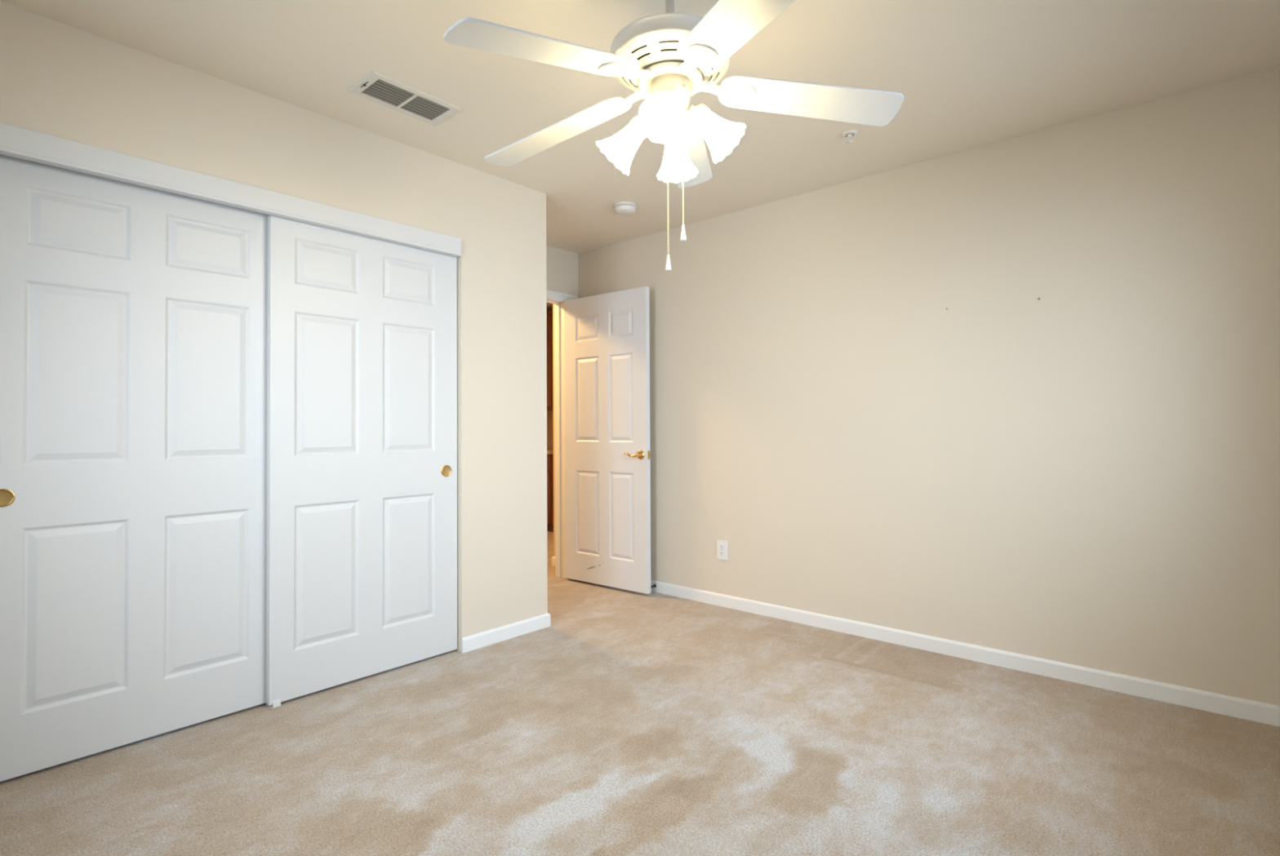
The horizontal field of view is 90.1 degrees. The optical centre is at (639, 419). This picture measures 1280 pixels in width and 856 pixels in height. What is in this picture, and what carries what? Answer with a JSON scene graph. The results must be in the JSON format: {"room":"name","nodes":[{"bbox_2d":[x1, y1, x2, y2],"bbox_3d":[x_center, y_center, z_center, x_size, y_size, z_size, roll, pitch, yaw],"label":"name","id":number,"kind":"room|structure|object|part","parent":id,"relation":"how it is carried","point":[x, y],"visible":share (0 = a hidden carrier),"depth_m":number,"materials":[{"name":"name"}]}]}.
{"room":"empty bedroom","nodes":[
{"label":"empty bedroom","id":0,"kind":"room"},
{"bbox_2d":[0,1,547,652],"bbox_3d":[-1.754,-0.061,2.792,0.771,2.440,2.845,-1,-1,41],"label":"wall","id":1,"kind":"structure","parent":0,"point":[57,79],"depth_m":3.04,"materials":[{"name":"beige paint"}]},
{"bbox_2d":[0,154,267,782],"bbox_3d":[-1.773,0.147,2.311,0.037,1.986,0.878,-1,-1,41],"label":"door","id":2,"kind":"structure","parent":1,"relation":"in","point":[133,317],"depth_m":2.24,"materials":[{"name":"white paint"}]},
{"bbox_2d":[0,490,12,505],"bbox_3d":[-2.010,0.249,2.014,0.001,0.046,0.046,-1,-1,41],"label":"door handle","id":3,"kind":"object","parent":2,"relation":"on","point":[6,496],"depth_m":2.02,"materials":[{"name":"gold metal"}]},
{"bbox_3d":[-2.009,0.249,2.014,0.003,0.058,0.058,-1,-1,41],"label":"flush pull","id":4,"kind":"part","parent":2,"relation":"part of","materials":[{"name":"gold metal"}]},
{"bbox_2d":[0,122,461,257],"bbox_3d":[-1.470,-0.861,2.547,0.040,0.087,1.722,-1,-1,41],"label":"trim","id":5,"kind":"structure","parent":1,"relation":"attached to","point":[17,142],"depth_m":2.36,"materials":[{"name":"white paint"}]},
{"bbox_2d":[266,214,457,705],"bbox_3d":[-1.211,0.152,2.892,0.037,1.986,0.857,-1,-1,41],"label":"door","id":6,"kind":"structure","parent":1,"relation":"in","point":[362,554],"depth_m":2.82,"materials":[{"name":"white paint"}]},
{"bbox_3d":[-0.956,0.256,3.154,0.003,0.058,0.058,-1,-1,41],"label":"flush pull","id":7,"kind":"part","parent":6,"relation":"part of","materials":[{"name":"gold metal"}]},
{"bbox_2d":[442,466,450,475],"bbox_3d":[-0.956,0.256,3.155,0.001,0.046,0.046,-1,-1,41],"label":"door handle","id":8,"kind":"object","parent":6,"relation":"on","point":[446,469],"depth_m":3.16,"materials":[{"name":"gold metal"}]},
{"bbox_2d":[461,613,550,653],"bbox_3d":[-0.984,1.131,3.637,0.783,0.073,0.567,-1,-1,41],"label":"baseboard","id":9,"kind":"structure","parent":1,"relation":"attached to","point":[482,639],"depth_m":3.35,"materials":[{"name":"white paint"}]},
{"bbox_2d":[546,410,553,437],"bbox_3d":[-0.439,-0.005,7.236,2.400,2.440,0.100,-1,-1,41],"label":"wall","id":10,"kind":"structure","parent":0,"point":[549,413],"depth_m":7.74,"materials":[{"name":"beige paint"}]},
{"bbox_2d":[546,310,553,410],"bbox_3d":[-1.119,-0.630,7.355,1.011,1.040,0.606,-1,-1,41],"label":"upper cabinet","id":11,"kind":"object","parent":10,"relation":"attached to","point":[549,313],"visible":0.17,"depth_m":6.83,"materials":[{"name":"brown wood"}]},
{"bbox_2d":[552,303,555,556],"bbox_3d":[-0.012,-0.028,5.757,0.301,2.440,1.760,-1,-1,41],"label":"wall","id":12,"kind":"structure","parent":0,"point":[553,349],"depth_m":5.19,"materials":[{"name":"beige paint"}]},
{"bbox_2d":[551,556,555,566],"bbox_3d":[-0.048,1.155,5.703,0.313,0.073,1.672,-1,-1,41],"label":"baseboard","id":13,"kind":"structure","parent":12,"relation":"attached to","point":[553,557],"depth_m":5.16,"materials":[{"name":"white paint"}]},
{"bbox_2d":[546,244,578,298],"bbox_3d":[-0.862,-0.042,4.477,0.110,2.440,1.084,-1,-1,41],"label":"wall","id":14,"kind":"structure","parent":0,"point":[562,265],"depth_m":4.74,"materials":[{"name":"beige paint"}]},
{"bbox_2d":[546,298,566,578],"bbox_3d":[-0.850,0.137,4.487,0.114,2.082,0.806,-1,-1,41],"label":"trim","id":15,"kind":"structure","parent":14,"relation":"attached to","point":[559,328],"depth_m":4.77,"materials":[{"name":"white paint"}]},
{"bbox_2d":[546,289,577,578],"bbox_3d":[-0.784,0.123,4.467,0.016,2.110,0.949,-1,-1,41],"label":"trim","id":16,"kind":"structure","parent":14,"relation":"attached to","point":[551,295],"depth_m":4.70,"materials":[{"name":"white paint"}]},
{"bbox_2d":[564,286,650,594],"bbox_3d":[-0.256,0.141,4.449,0.784,2.029,0.090,-1,-1,39],"label":"door","id":17,"kind":"structure","parent":14,"relation":"in","point":[607,455],"depth_m":4.42,"materials":[{"name":"white paint"}]},
{"bbox_3d":[-0.042,0.239,4.249,0.142,0.063,0.054,-1,-1,39],"label":"lever handle","id":18,"kind":"part","parent":17,"relation":"part of","materials":[{"name":"gold metal"}]},
{"bbox_3d":[0.061,0.238,4.223,0.010,0.056,0.023,-1,-1,39],"label":"latch plate","id":19,"kind":"part","parent":17,"relation":"part of","materials":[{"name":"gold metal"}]},
{"bbox_2d":[0,531,1279,855],"bbox_3d":[-0.615,1.166,3.667,6.810,0.001,5.680,-1,-1,41],"label":"floor","id":20,"kind":"structure","parent":0,"point":[632,723],"depth_m":2.13,"materials":[{"name":"beige carpet"}]},
{"bbox_2d":[266,699,280,707],"bbox_3d":[-1.480,1.143,2.584,0.068,0.024,0.036,-1,-1,41],"label":"guide","id":21,"kind":"object","parent":20,"relation":"on","point":[275,704],"visible":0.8,"depth_m":2.56,"materials":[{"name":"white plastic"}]},
{"bbox_2d":[546,454,553,532],"bbox_3d":[-1.119,0.802,7.328,0.995,0.835,0.626,-1,-1,41],"label":"base cabinet","id":22,"kind":"object","parent":20,"relation":"on","point":[549,457],"visible":0.13,"depth_m":6.79,"materials":[{"name":"brown wood"}]},
{"bbox_3d":[-1.132,0.469,6.947,0.484,0.160,0.020,-1,-1,41],"label":"drawer","id":23,"kind":"part","parent":22,"relation":"part of","materials":[{"name":"brown wood"}]},
{"bbox_3d":[-1.132,0.839,6.940,0.484,0.550,0.026,-1,-1,41],"label":"cabinet door","id":24,"kind":"part","parent":22,"relation":"part of","materials":[{"name":"brown wood"}]},
{"bbox_2d":[546,437,553,454],"bbox_3d":[-1.123,0.302,7.324,1.007,0.165,0.645,-1,-1,41],"label":"countertop","id":25,"kind":"structure","parent":22,"relation":"on","point":[549,440],"depth_m":7.66,"materials":[{"name":"beige stone"}]},
{"bbox_2d":[0,0,1279,311],"bbox_3d":[-0.592,-1.326,3.591,7.010,0.100,5.800,-1,-1,41],"label":"ceiling","id":26,"kind":"structure","parent":0,"point":[969,74],"depth_m":2.36,"materials":[{"name":"beige paint"}]},
{"bbox_2d":[346,70,463,125],"bbox_3d":[-0.941,-1.282,2.581,0.215,0.012,0.385,-1,-1,41],"label":"ceiling vent","id":27,"kind":"object","parent":26,"relation":"in","point":[379,88],"visible":1,"depth_m":2.56,"materials":[{"name":"white metal"}]},
{"bbox_2d":[613,201,635,215],"bbox_3d":[-0.089,-1.251,3.814,0.132,0.048,0.132,-1,-1,41],"label":"smoke detector","id":28,"kind":"object","parent":26,"relation":"attached to","point":[623,208],"visible":1,"depth_m":3.77,"materials":[{"name":"white plastic"}]},
{"bbox_3d":[-0.089,-1.269,3.814,0.132,0.012,0.132,-1,-1,41],"label":"mounting plate","id":29,"kind":"part","parent":28,"relation":"part of","materials":[{"name":"white plastic"}]},
{"bbox_2d":[443,0,903,271],"bbox_3d":[0.051,-0.871,1.824,1.254,0.866,1.246,-1,-1,41],"label":"ceiling fan","id":30,"kind":"object","parent":26,"relation":"hanging from","point":[668,58],"visible":1,"depth_m":1.78,"materials":[{"name":"white metal"}]},
{"bbox_3d":[-0.224,-0.905,1.580,0.515,0.102,0.137,0,-1,-40],"label":"blade","id":31,"kind":"part","parent":30,"relation":"part of","materials":[{"name":"white laminate"}]},
{"bbox_3d":[-0.263,-0.901,2.027,0.516,0.103,0.136,-1,-1,28],"label":"blade","id":32,"kind":"part","parent":30,"relation":"part of","materials":[{"name":"white laminate"}]},
{"bbox_3d":[-0.065,-0.784,1.848,0.141,0.147,0.125,-1,-1,41],"label":"lamp shade","id":33,"kind":"part","parent":30,"relation":"part of","materials":[{"name":"white glass"}]},
{"bbox_3d":[-0.053,-0.936,1.904,0.170,0.038,0.094,-1,-1,41],"label":"blade arm","id":34,"kind":"part","parent":30,"relation":"part of","materials":[{"name":"white metal"}]},
{"bbox_3d":[-0.039,-0.940,1.736,0.090,0.036,0.170,-1,-1,41],"label":"blade arm","id":35,"kind":"part","parent":30,"relation":"part of","materials":[{"name":"white metal"}]},
{"bbox_3d":[0.006,-0.846,1.841,0.077,0.067,0.067,-1,-1,41],"label":"lamp arm","id":36,"kind":"part","parent":30,"relation":"part of","materials":[{"name":"white metal"}]},
{"bbox_3d":[0.070,-0.808,1.677,0.125,0.147,0.141,-1,-1,41],"label":"lamp shade","id":37,"kind":"part","parent":30,"relation":"part of","materials":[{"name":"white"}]},
{"bbox_3d":[0.066,-0.834,1.714,0.049,0.080,0.078,0,-1,-1],"label":"light bulb","id":38,"kind":"part","parent":30,"relation":"part of","materials":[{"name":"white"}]},
{"bbox_3d":[0.083,-0.694,1.885,0.004,0.419,0.014,0,-1,-5],"label":"pull chain","id":39,"kind":"part","parent":30,"relation":"part of","materials":[{"name":"gold metal"}]},
{"bbox_3d":[0.084,-0.461,1.887,0.018,0.049,0.018,-1,-1,41],"label":"pull knob","id":40,"kind":"part","parent":30,"relation":"part of","materials":[{"name":"white plastic"}]},
{"bbox_3d":[0.077,-0.866,1.749,0.067,0.063,0.077,-1,-1,41],"label":"lamp arm","id":41,"kind":"part","parent":30,"relation":"part of","materials":[{"name":"white metal"}]},
{"bbox_3d":[0.098,-0.854,1.913,0.067,0.062,0.077,-1,-1,41],"label":"lamp arm","id":42,"kind":"part","parent":30,"relation":"part of","materials":[{"name":"white metal"}]},
{"bbox_3d":[0.106,-0.793,1.983,0.125,0.147,0.141,-1,-1,41],"label":"lamp shade","id":43,"kind":"part","parent":30,"relation":"part of","materials":[{"name":"white glass"}]},
{"bbox_3d":[0.124,-0.736,1.871,0.004,0.336,0.009,-1,-1,41],"label":"pull chain","id":44,"kind":"part","parent":30,"relation":"part of","materials":[{"name":"gold metal"}]},
{"bbox_3d":[0.127,-0.545,1.870,0.018,0.049,0.018,-1,-1,41],"label":"pull knob","id":45,"kind":"part","parent":30,"relation":"part of","materials":[{"name":"white plastic"}]},
{"bbox_3d":[0.119,-0.937,1.988,0.088,0.036,0.169,0,-1,11],"label":"blade arm","id":46,"kind":"part","parent":30,"relation":"part of","materials":[{"name":"white metal"}]},
{"bbox_3d":[0.168,-0.924,2.227,0.135,0.051,0.522,0,-1,10],"label":"blade","id":47,"kind":"part","parent":30,"relation":"part of","materials":[{"name":"white laminate"}]},
{"bbox_3d":[0.147,-0.941,1.686,0.088,0.036,0.170,0,-1,-14],"label":"blade arm","id":48,"kind":"part","parent":30,"relation":"part of","materials":[{"name":"white metal"}]},
{"bbox_3d":[0.167,-0.862,1.820,0.073,0.063,0.065,-1,-1,41],"label":"lamp arm","id":49,"kind":"part","parent":30,"relation":"part of","materials":[{"name":"white metal"}]},
{"bbox_3d":[0.236,-0.803,1.812,0.141,0.147,0.125,-1,-1,41],"label":"lamp shade","id":50,"kind":"part","parent":30,"relation":"part of","materials":[{"name":"white glass"}]},
{"bbox_3d":[0.245,-0.939,1.842,0.170,0.037,0.088,0,-1,5],"label":"blade arm","id":51,"kind":"part","parent":30,"relation":"part of","materials":[{"name":"white metal"}]},
{"bbox_3d":[0.228,-0.921,1.455,0.136,0.080,0.519,0,-1,-22],"label":"blade","id":52,"kind":"part","parent":30,"relation":"part of","materials":[{"name":"white laminate"}]},
{"bbox_3d":[0.489,-0.918,1.843,0.520,0.079,0.136,0,-1,-3],"label":"blade","id":53,"kind":"part","parent":30,"relation":"part of","materials":[{"name":"white laminate"}]},
{"bbox_2d":[841,129,857,143],"bbox_3d":[0.949,-1.272,2.893,0.072,0.043,0.072,-1,-1,41],"label":"sprinkler head","id":54,"kind":"object","parent":26,"relation":"attached to","point":[850,133],"visible":1,"depth_m":2.88},
{"bbox_2d":[577,66,1279,706],"bbox_3d":[1.104,-0.065,3.554,4.284,2.440,0.120,-1,-1,41],"label":"wall","id":55,"kind":"structure","parent":0,"point":[1086,473],"depth_m":2.95,"materials":[{"name":"beige paint"}]},
{"bbox_2d":[716,539,728,560],"bbox_3d":[0.511,0.817,3.979,0.080,0.119,0.009,-1,-1,41],"label":"wall outlet","id":56,"kind":"object","parent":55,"relation":"attached to","point":[722,546],"visible":1,"depth_m":3.98,"materials":[{"name":"white plastic"}]},
{"bbox_2d":[720,551,724,556],"bbox_3d":[0.509,0.837,3.977,0.029,0.033,0.003,-1,-1,41],"label":"receptacle","id":57,"kind":"object","parent":56,"relation":"attached to","point":[722,553],"depth_m":3.98,"materials":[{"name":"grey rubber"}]},
{"bbox_2d":[650,580,1279,727],"bbox_3d":[1.063,1.118,3.491,4.054,0.073,0.012,-1,-1,41],"label":"baseboard","id":58,"kind":"structure","parent":55,"relation":"attached to","point":[1251,710],"depth_m":2.92,"materials":[{"name":"white paint"}]}
]}

